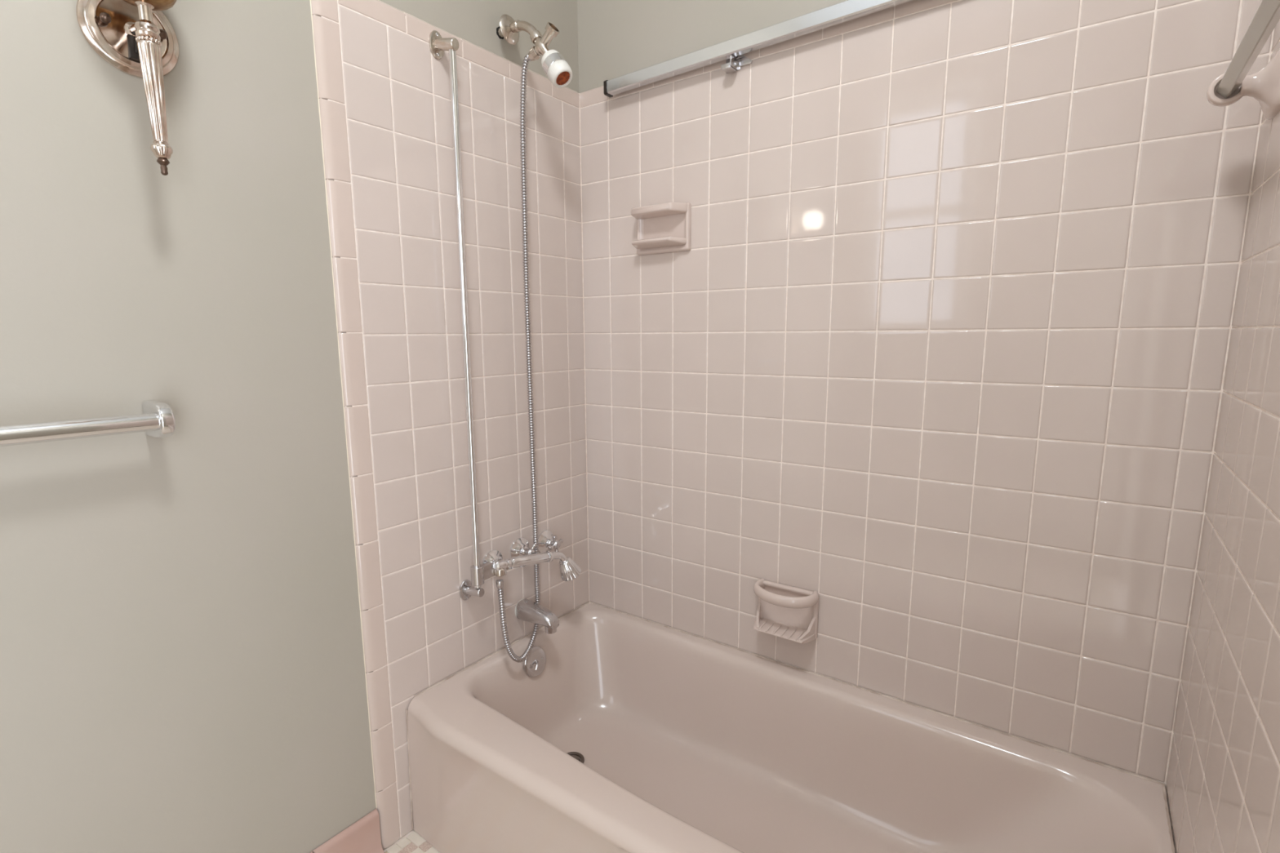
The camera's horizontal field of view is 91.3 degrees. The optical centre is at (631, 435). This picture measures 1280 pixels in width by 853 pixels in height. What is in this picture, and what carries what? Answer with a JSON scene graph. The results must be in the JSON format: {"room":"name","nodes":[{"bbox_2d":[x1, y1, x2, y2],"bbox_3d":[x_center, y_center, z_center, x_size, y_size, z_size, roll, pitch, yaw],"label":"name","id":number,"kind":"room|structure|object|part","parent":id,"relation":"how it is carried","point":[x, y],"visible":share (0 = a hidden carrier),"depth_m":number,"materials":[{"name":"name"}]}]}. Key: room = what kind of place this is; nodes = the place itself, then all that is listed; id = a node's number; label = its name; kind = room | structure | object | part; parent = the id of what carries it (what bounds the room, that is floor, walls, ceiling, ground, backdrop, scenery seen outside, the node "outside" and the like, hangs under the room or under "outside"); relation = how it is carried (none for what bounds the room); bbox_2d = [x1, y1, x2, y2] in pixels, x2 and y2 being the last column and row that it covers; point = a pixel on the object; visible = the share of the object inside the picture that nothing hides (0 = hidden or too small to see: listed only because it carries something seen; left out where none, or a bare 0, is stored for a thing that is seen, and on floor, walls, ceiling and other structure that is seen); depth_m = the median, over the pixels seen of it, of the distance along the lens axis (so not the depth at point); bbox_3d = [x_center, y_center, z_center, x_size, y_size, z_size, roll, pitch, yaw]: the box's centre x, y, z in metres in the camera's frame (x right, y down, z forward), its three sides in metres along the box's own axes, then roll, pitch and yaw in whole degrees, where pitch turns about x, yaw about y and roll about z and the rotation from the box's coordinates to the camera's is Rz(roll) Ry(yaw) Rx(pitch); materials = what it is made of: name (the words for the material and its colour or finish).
{"room":"bathroom","nodes":[
{"label":"bathroom","id":0,"kind":"room"},
{"bbox_2d":[0,0,589,852],"bbox_3d":[-0.882,-0.308,1.009,0.110,2.750,2.560,6,11,36],"label":"wall","id":1,"kind":"structure","parent":0,"point":[220,633],"depth_m":1.22,"materials":[{"name":"paint"}]},
{"bbox_2d":[0,400,175,446],"bbox_3d":[-0.964,0.013,0.799,0.080,0.061,0.626,6,11,36],"label":"chrome towel bar","id":2,"kind":"object","parent":1,"relation":"attached to","point":[157,419],"visible":1,"depth_m":0.95,"materials":[{"name":"silver metal"}]},
{"bbox_2d":[75,0,178,175],"bbox_3d":[-0.738,-0.588,0.957,0.154,0.362,0.138,6,11,36],"label":"wall sconce","id":3,"kind":"object","parent":1,"relation":"attached to","point":[135,37],"visible":1,"depth_m":0.96,"materials":[{"name":"silver metal"}]},
{"bbox_2d":[127,34,139,60],"bbox_3d":[-0.786,-0.616,0.996,0.007,0.033,0.026,6,11,36],"label":"switch plate","id":4,"kind":"object","parent":3,"relation":"attached to","point":[132,48],"depth_m":0.99,"materials":[{"name":"black plastic"}]},
{"bbox_3d":[-0.757,-0.635,0.966,0.082,0.028,0.023,6,11,36],"label":"arm","id":5,"kind":"part","parent":3,"relation":"part of","materials":[{"name":"silver metal"}]},
{"bbox_3d":[-0.731,-0.625,0.942,0.032,0.050,0.032,6,11,36],"label":"stem","id":6,"kind":"part","parent":3,"relation":"part of","materials":[{"name":"silver metal"}]},
{"bbox_2d":[310,808,384,852],"bbox_3d":[-1.058,1.051,0.869,0.035,0.115,1.563,6,11,36],"label":"baseboard","id":7,"kind":"structure","parent":1,"relation":"attached to","point":[363,836],"depth_m":1.45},
{"bbox_2d":[428,30,494,600],"bbox_3d":[-0.395,-0.245,1.532,0.078,1.373,0.091,6,11,36],"label":"slide bar","id":8,"kind":"object","parent":1,"relation":"attached to","point":[479,573],"visible":0.98,"depth_m":1.50,"materials":[{"name":"silver metal"}]},
{"bbox_3d":[-0.419,-0.887,1.415,0.062,0.037,0.028,5,11,29],"label":"post","id":9,"kind":"part","parent":8,"relation":"part of","materials":[{"name":"silver metal"}]},
{"bbox_3d":[-0.410,0.405,1.623,0.060,0.030,0.025,6,11,36],"label":"post","id":10,"kind":"part","parent":8,"relation":"part of","materials":[{"name":"silver metal"}]},
{"bbox_2d":[493,551,581,581],"bbox_3d":[-0.263,0.370,1.742,0.294,0.126,0.063,-9,13,-43],"label":"shower","id":11,"kind":"object","parent":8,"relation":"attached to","point":[570,570],"visible":1,"depth_m":1.74,"materials":[{"name":"silver metal"}]},
{"bbox_3d":[-0.279,0.339,1.711,0.030,0.046,0.133,7,12,38],"label":"handle","id":12,"kind":"part","parent":11,"relation":"part of","materials":[{"name":"silver metal"}]},
{"bbox_2d":[481,550,506,575],"bbox_3d":[-0.361,0.349,1.693,0.052,0.072,0.072,6,11,36],"label":"handle","id":13,"kind":"object","parent":1,"relation":"attached to","point":[493,556],"visible":0.33,"depth_m":1.69,"materials":[{"name":"silver metal"}]},
{"bbox_3d":[-0.347,0.350,1.684,0.019,0.057,0.057,6,11,36],"label":"cross handle","id":14,"kind":"part","parent":13,"relation":"part of","materials":[{"name":"silver metal"}]},
{"bbox_2d":[510,537,537,558],"bbox_3d":[-0.299,0.328,1.772,0.056,0.072,0.072,6,11,36],"label":"handle","id":15,"kind":"object","parent":1,"relation":"attached to","point":[520,547],"visible":0.69,"depth_m":1.76,"materials":[{"name":"silver metal"}]},
{"bbox_3d":[-0.297,0.328,1.771,0.026,0.026,0.026,6,11,36],"label":"stem","id":16,"kind":"part","parent":15,"relation":"part of","materials":[{"name":"silver metal"}]},
{"bbox_3d":[-0.284,0.329,1.761,0.019,0.049,0.049,6,11,36],"label":"cross handle","id":17,"kind":"part","parent":15,"relation":"part of","materials":[{"name":"silver metal"}]},
{"bbox_2d":[496,13,572,88],"bbox_3d":[-0.243,-0.945,1.533,0.233,0.202,0.067,6,11,36],"label":"shower","id":18,"kind":"object","parent":1,"relation":"attached to","point":[556,68],"visible":1,"depth_m":1.50,"materials":[{"name":"silver"}]},
{"bbox_3d":[-0.281,-0.998,1.552,0.140,0.061,0.023,6,11,36],"label":"arm","id":19,"kind":"part","parent":18,"relation":"part of","materials":[{"name":"silver metal"}]},
{"bbox_2d":[495,45,541,662],"bbox_3d":[-0.300,-0.164,1.626,0.101,1.582,0.200,6,11,36],"label":"shower hose","id":20,"kind":"object","parent":18,"relation":"hanging from","point":[532,55],"visible":0.94,"depth_m":1.66,"materials":[{"name":"silver metal"}]},
{"bbox_2d":[545,22,559,37],"bbox_3d":[-0.189,-0.969,1.490,0.031,0.034,0.034,6,11,36],"label":"outlet","id":21,"kind":"object","parent":18,"relation":"attached to","point":[551,31],"depth_m":1.49,"materials":[{"name":"silver metal"}]},
{"bbox_2d":[515,599,559,634],"bbox_3d":[-0.266,0.513,1.781,0.132,0.068,0.057,6,11,36],"label":"tub spout","id":22,"kind":"object","parent":1,"relation":"attached to","point":[526,610],"visible":1,"depth_m":1.76,"materials":[{"name":"silver metal"}]},
{"bbox_2d":[537,529,563,552],"bbox_3d":[-0.237,0.319,1.857,0.056,0.072,0.072,6,11,36],"label":"handle","id":23,"kind":"object","parent":1,"relation":"attached to","point":[547,541],"visible":0.92,"depth_m":1.85,"materials":[{"name":"silver metal"}]},
{"bbox_3d":[-0.236,0.319,1.856,0.026,0.026,0.026,6,11,36],"label":"stem","id":24,"kind":"part","parent":23,"relation":"part of","materials":[{"name":"silver metal"}]},
{"bbox_3d":[-0.222,0.321,1.846,0.019,0.058,0.058,6,11,36],"label":"cross handle","id":25,"kind":"part","parent":23,"relation":"part of","materials":[{"name":"silver metal"}]},
{"bbox_2d":[382,828,439,852],"bbox_3d":[-0.236,1.168,0.780,1.684,0.100,2.560,6,11,36],"label":"floor","id":26,"kind":"structure","parent":0,"point":[411,842],"depth_m":1.52,"materials":[{"name":"tile"}]},
{"bbox_2d":[405,601,1175,852],"bbox_3d":[0.240,0.835,1.389,1.464,0.352,0.719,6,11,36],"label":"bathtub","id":27,"kind":"object","parent":26,"relation":"on","point":[617,731],"visible":0.97,"depth_m":1.48,"materials":[{"name":"ceramic"}]},
{"bbox_3d":[-0.277,0.648,1.797,0.026,0.082,0.083,6,11,36],"label":"overflow plate","id":28,"kind":"part","parent":27,"relation":"part of","materials":[{"name":"silver metal"}]},
{"bbox_3d":[-0.271,0.652,1.784,0.012,0.020,0.033,-2,9,-7],"label":"trip lever","id":29,"kind":"part","parent":27,"relation":"part of","materials":[{"name":"silver metal"}]},
{"bbox_2d":[577,0,1274,787],"bbox_3d":[0.516,-0.398,1.498,1.584,2.750,0.110,6,11,36],"label":"wall","id":30,"kind":"structure","parent":0,"point":[936,352],"depth_m":1.37,"materials":[{"name":"tile"}]},
{"bbox_2d":[631,202,691,255],"bbox_3d":[0.073,-0.562,1.695,0.172,0.124,0.054,6,11,36],"label":"soap dish","id":31,"kind":"object","parent":30,"relation":"attached to","point":[666,227],"visible":1,"depth_m":1.69,"materials":[{"name":"pink ceramic"}]},
{"bbox_2d":[631,202,687,219],"bbox_3d":[0.070,-0.609,1.687,0.167,0.026,0.050,6,11,36],"label":"shelf","id":32,"kind":"object","parent":31,"relation":"attached to","point":[666,211],"depth_m":1.67,"materials":[{"name":"pink ceramic"}]},
{"bbox_2d":[631,236,686,248],"bbox_3d":[0.070,-0.526,1.702,0.164,0.021,0.048,6,11,36],"label":"shelf","id":33,"kind":"object","parent":31,"relation":"attached to","point":[642,242],"depth_m":1.69,"materials":[{"name":"pink ceramic"}]},
{"bbox_2d":[603,0,912,97],"bbox_3d":[0.476,-0.904,1.346,1.336,0.082,0.044,6,11,36],"label":"rail","id":34,"kind":"object","parent":30,"relation":"attached to","point":[731,50],"visible":1,"depth_m":1.48,"materials":[{"name":"silver metal"}]},
{"bbox_2d":[753,577,819,644],"bbox_3d":[0.389,0.457,1.617,0.170,0.130,0.081,6,11,36],"label":"soap dish","id":35,"kind":"object","parent":30,"relation":"attached to","point":[788,612],"visible":1,"depth_m":1.62,"materials":[{"name":"pink ceramic"}]},
{"bbox_2d":[753,602,815,644],"bbox_3d":[0.391,0.488,1.625,0.160,0.059,0.064,6,11,36],"label":"tray","id":36,"kind":"object","parent":35,"relation":"on","point":[797,625],"depth_m":1.63,"materials":[{"name":"pink ceramic"}]},
{"bbox_2d":[1165,19,1279,852],"bbox_3d":[0.360,-0.162,0.053,0.110,2.750,2.460,6,11,36],"label":"wall","id":37,"kind":"structure","parent":0,"point":[1223,781],"depth_m":0.88,"materials":[{"name":"tile"}]},
{"bbox_2d":[1206,0,1279,119],"bbox_3d":[0.748,-0.487,0.705,0.082,0.094,0.699,6,11,36],"label":"towel bar","id":38,"kind":"object","parent":37,"relation":"attached to","point":[1228,88],"visible":1,"depth_m":0.91,"materials":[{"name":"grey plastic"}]},
{"bbox_3d":[0.928,-0.528,0.949,0.082,0.094,0.086,6,11,36],"label":"post","id":39,"kind":"part","parent":38,"relation":"part of","materials":[{"name":"pink ceramic"}]}
]}

